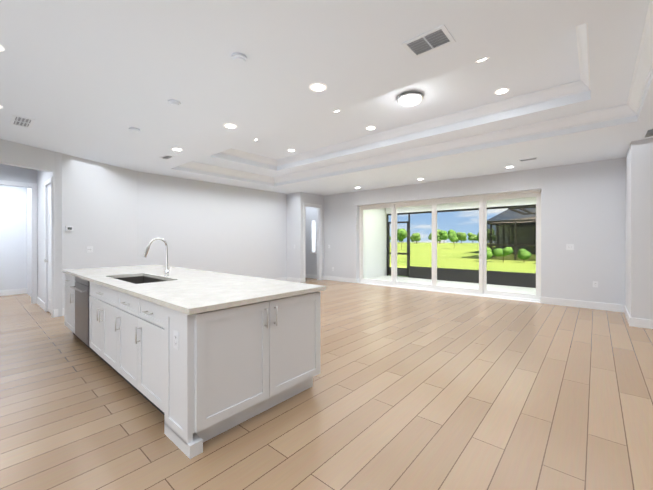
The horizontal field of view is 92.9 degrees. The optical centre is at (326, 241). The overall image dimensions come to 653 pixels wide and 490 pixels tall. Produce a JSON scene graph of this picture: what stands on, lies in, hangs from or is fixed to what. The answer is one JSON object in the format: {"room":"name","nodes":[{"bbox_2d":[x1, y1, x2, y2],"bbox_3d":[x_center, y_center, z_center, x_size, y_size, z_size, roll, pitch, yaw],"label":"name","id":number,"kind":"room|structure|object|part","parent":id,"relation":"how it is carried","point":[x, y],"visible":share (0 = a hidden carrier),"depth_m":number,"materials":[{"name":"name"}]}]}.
{"room":"open-plan kitchen","nodes":[
{"label":"open-plan kitchen","id":0,"kind":"room"},
{"bbox_2d":[0,138,652,319],"bbox_3d":[-1.535,-0.120,3.632,19.000,2.850,12.950,0,0,41],"label":"wall","id":1,"kind":"structure","parent":0,"point":[598,215],"depth_m":6.52,"materials":[{"name":"paint"}]},
{"bbox_2d":[0,288,26,295],"bbox_3d":[-8.883,1.230,6.144,0.015,0.135,4.262,0,0,41],"label":"baseboard","id":2,"kind":"structure","parent":1,"relation":"attached to","point":[23,290],"depth_m":7.57,"materials":[{"name":"white wood"}]},
{"bbox_2d":[0,180,36,303],"bbox_3d":[-6.493,0.035,6.146,0.018,2.525,1.115,0,0,41],"label":"door frame","id":3,"kind":"structure","parent":1,"relation":"attached to","point":[34,233],"depth_m":6.52,"materials":[{"name":"white wood"}]},
{"bbox_2d":[36,297,44,310],"bbox_3d":[-5.695,1.230,6.189,1.170,0.135,0.018,0,0,41],"label":"baseboard","id":4,"kind":"structure","parent":1,"relation":"attached to","point":[40,302],"depth_m":6.18,"materials":[{"name":"white wood"}]},
{"bbox_2d":[44,184,50,312],"bbox_3d":[-4.964,0.125,5.564,0.601,2.324,0.097,0,0,41],"label":"hall door","id":5,"kind":"structure","parent":1,"relation":"in","point":[48,260],"depth_m":5.63,"materials":[{"name":"white wood"}]},
{"bbox_2d":[45,177,52,316],"bbox_3d":[-4.982,0.095,5.562,0.725,2.410,0.018,0,0,41],"label":"door frame","id":6,"kind":"structure","parent":1,"relation":"attached to","point":[50,180],"depth_m":5.37,"materials":[{"name":"white wood"}]},
{"bbox_2d":[52,308,64,317],"bbox_3d":[-4.433,1.230,6.074,0.626,0.135,1.499,0,0,41],"label":"baseboard","id":7,"kind":"structure","parent":1,"relation":"attached to","point":[54,312],"depth_m":5.36,"materials":[{"name":"white wood"}]},
{"bbox_2d":[65,226,72,230],"bbox_3d":[-4.600,-0.234,5.549,0.024,0.090,0.120,0,0,18],"label":"thermostat","id":8,"kind":"object","parent":1,"relation":"attached to","point":[68,228],"visible":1,"depth_m":5.53,"materials":[{"name":"white plastic"}]},
{"bbox_2d":[86,246,92,252],"bbox_3d":[-4.495,0.147,5.890,0.006,0.115,0.121,0,0,18],"label":"switch plate","id":9,"kind":"object","parent":1,"relation":"attached to","point":[87,247],"visible":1,"depth_m":5.87,"materials":[{"name":"white plastic"}]},
{"bbox_2d":[179,161,274,182],"bbox_3d":[-2.358,-1.707,7.633,0.105,0.140,2.580,0,0,41],"label":"crown molding","id":10,"kind":"structure","parent":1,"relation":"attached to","point":[194,165],"depth_m":7.57,"materials":[{"name":"white wood"}]},
{"bbox_2d":[303,203,321,281],"bbox_3d":[-0.491,0.023,10.175,0.138,2.525,0.870,0,0,41],"label":"door frame","id":11,"kind":"structure","parent":1,"relation":"attached to","point":[319,241],"depth_m":10.40,"materials":[{"name":"white wood"}]},
{"bbox_2d":[359,190,540,301],"bbox_3d":[2.879,0.081,8.282,4.770,2.420,0.140,0,0,41],"label":"sliding glass door","id":12,"kind":"structure","parent":1,"relation":"in","point":[483,248],"depth_m":7.84,"materials":[{"name":"white plastic"}]},
{"bbox_2d":[275,105,629,182],"bbox_3d":[1.226,-1.703,6.319,7.240,0.140,0.105,0,0,41],"label":"crown molding","id":13,"kind":"structure","parent":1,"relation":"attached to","point":[616,112],"depth_m":5.15,"materials":[{"name":"white wood"}]},
{"bbox_2d":[273,274,652,328],"bbox_3d":[0.792,1.230,6.316,19.000,0.135,5.650,0,0,41],"label":"baseboard","id":14,"kind":"structure","parent":1,"relation":"attached to","point":[641,323],"depth_m":6.11,"materials":[{"name":"white wood"}]},
{"bbox_2d":[566,244,573,249],"bbox_3d":[4.888,0.108,6.226,0.121,0.115,0.010,0,0,41],"label":"light switch","id":15,"kind":"object","parent":1,"relation":"attached to","point":[569,246],"visible":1,"depth_m":6.22,"materials":[{"name":"white plastic"}]},
{"bbox_2d":[593,281,597,287],"bbox_3d":[5.179,0.822,5.976,0.075,0.115,0.010,0,0,41],"label":"outlet","id":16,"kind":"object","parent":1,"relation":"attached to","point":[595,283],"visible":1,"depth_m":5.97,"materials":[{"name":"white plastic"}]},
{"bbox_2d":[623,0,652,115],"bbox_3d":[3.030,-1.693,2.954,0.105,0.140,2.580,0,0,41],"label":"crown molding","id":17,"kind":"structure","parent":1,"relation":"attached to","point":[642,71],"depth_m":3.04,"materials":[{"name":"white wood"}]},
{"bbox_2d":[0,0,652,195],"bbox_3d":[-1.535,-1.895,3.627,19.000,0.700,12.950,0,0,41],"label":"ceiling","id":18,"kind":"structure","parent":0,"point":[94,80],"depth_m":3.21,"materials":[{"name":"paint"}]},
{"bbox_2d":[10,115,34,127],"bbox_3d":[-3.918,-1.540,3.995,0.440,0.012,0.200,0,0,41],"label":"ceiling vent","id":19,"kind":"object","parent":18,"relation":"in","point":[22,121],"visible":0.96,"depth_m":3.98,"materials":[{"name":"metal"}]},
{"bbox_2d":[129,127,139,132],"bbox_3d":[-2.632,-1.529,4.256,0.136,0.036,0.136,0,0,41],"label":"smoke detector","id":20,"kind":"object","parent":18,"relation":"attached to","point":[134,130],"visible":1,"depth_m":4.22,"materials":[{"name":"paint"}]},
{"bbox_2d":[160,155,174,159],"bbox_3d":[-2.924,-1.545,5.688,0.300,0.014,0.150,0,0,41],"label":"ceiling vent","id":21,"kind":"object","parent":18,"relation":"in","point":[167,157],"visible":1,"depth_m":5.67,"materials":[{"name":"metal"}]},
{"bbox_2d":[168,99,180,106],"bbox_3d":[-1.681,-1.526,3.429,0.136,0.036,0.136,0,0,41],"label":"smoke detector","id":22,"kind":"object","parent":18,"relation":"attached to","point":[174,103],"visible":1,"depth_m":3.40,"materials":[{"name":"paint"}]},
{"bbox_2d":[223,124,236,128],"bbox_3d":[-1.285,-1.544,4.145,0.176,0.005,0.176,0,0,41],"label":"recessed light","id":23,"kind":"object","parent":18,"relation":"in","point":[232,126],"visible":1,"depth_m":4.15,"materials":[{"name":"white"}]},
{"bbox_2d":[231,53,247,64],"bbox_3d":[-0.728,-1.524,2.589,0.136,0.036,0.136,0,0,41],"label":"smoke detector","id":24,"kind":"object","parent":18,"relation":"attached to","point":[239,58],"visible":0.98,"depth_m":2.56,"materials":[{"name":"paint"}]},
{"bbox_2d":[219,148,274,165],"bbox_3d":[-1.797,-1.953,7.066,0.095,0.125,1.560,0,0,41],"label":"crown molding","id":25,"kind":"structure","parent":18,"relation":"attached to","point":[232,152],"depth_m":7.10,"materials":[{"name":"white wood"}]},
{"bbox_2d":[309,83,326,91],"bbox_3d":[-0.084,-1.541,3.103,0.176,0.005,0.176,0,0,41],"label":"recessed light","id":26,"kind":"object","parent":18,"relation":"in","point":[318,87],"visible":1,"depth_m":3.10,"materials":[{"name":"white"}]},
{"bbox_2d":[366,126,375,129],"bbox_3d":[0.783,-2.008,5.487,0.176,0.005,0.176,0,0,41],"label":"recessed light","id":27,"kind":"object","parent":18,"relation":"in","point":[370,128],"visible":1,"depth_m":5.49,"materials":[{"name":"white"}]},
{"bbox_2d":[397,91,422,105],"bbox_3d":[1.151,-1.943,4.280,0.344,0.128,0.344,0,0,41],"label":"flush ceiling light","id":28,"kind":"object","parent":18,"relation":"attached to","point":[410,98],"visible":1,"depth_m":4.19,"materials":[{"name":"white glass"}]},
{"bbox_2d":[401,24,455,58],"bbox_3d":[0.788,-1.536,2.398,0.330,0.012,0.250,0,0,41],"label":"ceiling vent","id":29,"kind":"object","parent":18,"relation":"in","point":[434,39],"visible":1,"depth_m":2.39,"materials":[{"name":"metal"}]},
{"bbox_2d":[275,80,588,165],"bbox_3d":[0.987,-1.949,5.776,5.990,0.125,0.095,0,0,41],"label":"crown molding","id":30,"kind":"structure","parent":18,"relation":"attached to","point":[570,88],"depth_m":4.89,"materials":[{"name":"white wood"}]},
{"bbox_2d":[494,88,508,94],"bbox_3d":[2.338,-2.004,4.137,0.176,0.005,0.176,0,0,41],"label":"recessed light","id":31,"kind":"object","parent":18,"relation":"in","point":[501,91],"visible":1,"depth_m":4.14,"materials":[{"name":"white"}]},
{"bbox_2d":[519,157,537,161],"bbox_3d":[3.806,-1.546,5.843,0.300,0.012,0.150,0,0,41],"label":"ceiling vent","id":32,"kind":"object","parent":18,"relation":"in","point":[535,158],"visible":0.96,"depth_m":5.83,"materials":[{"name":"metal"}]},
{"bbox_2d":[576,22,589,89],"bbox_3d":[2.654,-1.941,3.200,0.095,0.125,1.560,0,0,41],"label":"crown molding","id":33,"kind":"structure","parent":18,"relation":"attached to","point":[582,35],"depth_m":3.23,"materials":[{"name":"white wood"}]},
{"bbox_2d":[642,128,652,137],"bbox_3d":[5.108,-1.540,3.958,1.500,0.012,0.460,0,0,41],"label":"ceiling vent","id":34,"kind":"object","parent":18,"relation":"in","point":[647,133],"visible":1,"depth_m":4.41,"materials":[{"name":"metal"}]},
{"bbox_2d":[0,278,652,489],"bbox_3d":[-1.627,1.355,3.530,19.000,0.100,12.670,0,0,41],"label":"floor","id":35,"kind":"structure","parent":0,"point":[412,389],"depth_m":2.40,"materials":[{"name":"brown wood"}]},
{"bbox_2d":[62,270,322,458],"bbox_3d":[-1.867,0.867,3.521,3.808,0.875,1.235,0,0,41],"label":"kitchen island","id":36,"kind":"object","parent":35,"relation":"on","point":[196,358],"depth_m":2.27,"materials":[{"name":"paint"}]},
{"bbox_2d":[70,277,90,345],"bbox_3d":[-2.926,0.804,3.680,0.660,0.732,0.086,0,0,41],"label":"dishwasher","id":37,"kind":"object","parent":36,"relation":"in","point":[82,286],"depth_m":3.64,"materials":[{"name":"silver metal"}]},
{"bbox_3d":[-0.971,0.635,2.004,0.075,0.115,0.006,0,0,41],"label":"outlet island panel plate","id":38,"kind":"part","parent":36,"relation":"part of","materials":[{"name":"white plastic"}]},
{"bbox_2d":[66,266,325,313],"bbox_3d":[-1.859,0.412,3.570,3.835,0.035,1.240,0,0,41],"label":"island countertop","id":39,"kind":"structure","parent":36,"relation":"on","point":[180,288],"depth_m":2.82,"materials":[{"name":"white stone"}]},
{"bbox_2d":[115,276,165,283],"bbox_3d":[-2.045,0.534,3.405,1.054,0.207,0.429,0,0,41],"label":"sink basin","id":40,"kind":"object","parent":39,"relation":"in","point":[132,279],"depth_m":3.77,"materials":[{"name":"black metal"}]},
{"bbox_2d":[143,238,171,275],"bbox_3d":[-1.888,0.175,3.475,0.134,0.441,0.281,0,0,41],"label":"faucet","id":41,"kind":"object","parent":39,"relation":"on","point":[167,271],"depth_m":3.55,"materials":[{"name":"silver metal"}]},
{"bbox_2d":[359,282,539,302],"bbox_3d":[2.833,1.339,8.232,5.370,0.104,0.280,0,0,41],"label":"sill","id":42,"kind":"structure","parent":0,"point":[455,293],"depth_m":7.72,"materials":[{"name":"white plastic"}]},
{"label":"outside","id":43,"kind":"structure","parent":0,"visible":0},
{"bbox_2d":[389,207,535,276],"bbox_3d":[85.703,-2.422,98.753,320.000,7.454,240.000,0,0,41],"label":"garden","id":44,"kind":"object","parent":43,"point":[449,255],"depth_m":22.81,"materials":[{"name":"green plant"}]},
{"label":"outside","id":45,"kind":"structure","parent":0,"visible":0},
{"bbox_2d":[364,208,386,278],"bbox_3d":[1.500,0.007,11.261,0.180,3.150,2.550,0,0,41],"label":"wall","id":46,"kind":"structure","parent":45,"point":[374,240],"depth_m":11.48,"materials":[{"name":"paint"}]},
{"bbox_2d":[369,276,535,294],"bbox_3d":[4.943,1.461,8.275,9.300,0.260,2.550,0,0,41],"label":"floor","id":47,"kind":"structure","parent":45,"point":[514,289],"depth_m":9.41,"materials":[{"name":"concrete"}]},
{"bbox_2d":[387,204,535,287],"bbox_3d":[5.789,0.129,9.093,9.100,2.400,0.050,0,0,41],"label":"lanai","id":48,"kind":"object","parent":47,"relation":"on","point":[465,275],"depth_m":10.30,"materials":[{"name":"brown metal"}]},
{"bbox_2d":[388,207,535,272],"bbox_3d":[5.800,-0.041,9.083,9.070,1.940,0.004,0,0,41],"label":"screen","id":49,"kind":"object","parent":48,"relation":"attached to","point":[498,243],"depth_m":9.90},
{"bbox_3d":[5.058,-1.444,8.399,9.300,0.230,2.900,0,0,41],"label":"ceiling","id":50,"kind":"structure","parent":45,"visible":0},
{"bbox_2d":[385,197,535,213],"bbox_3d":[5.794,-1.201,9.111,9.120,0.260,0.200,0,0,41],"label":"fascia","id":51,"kind":"object","parent":50,"relation":"attached to","point":[498,203],"depth_m":10.06,"materials":[{"name":"paint"}]}
]}

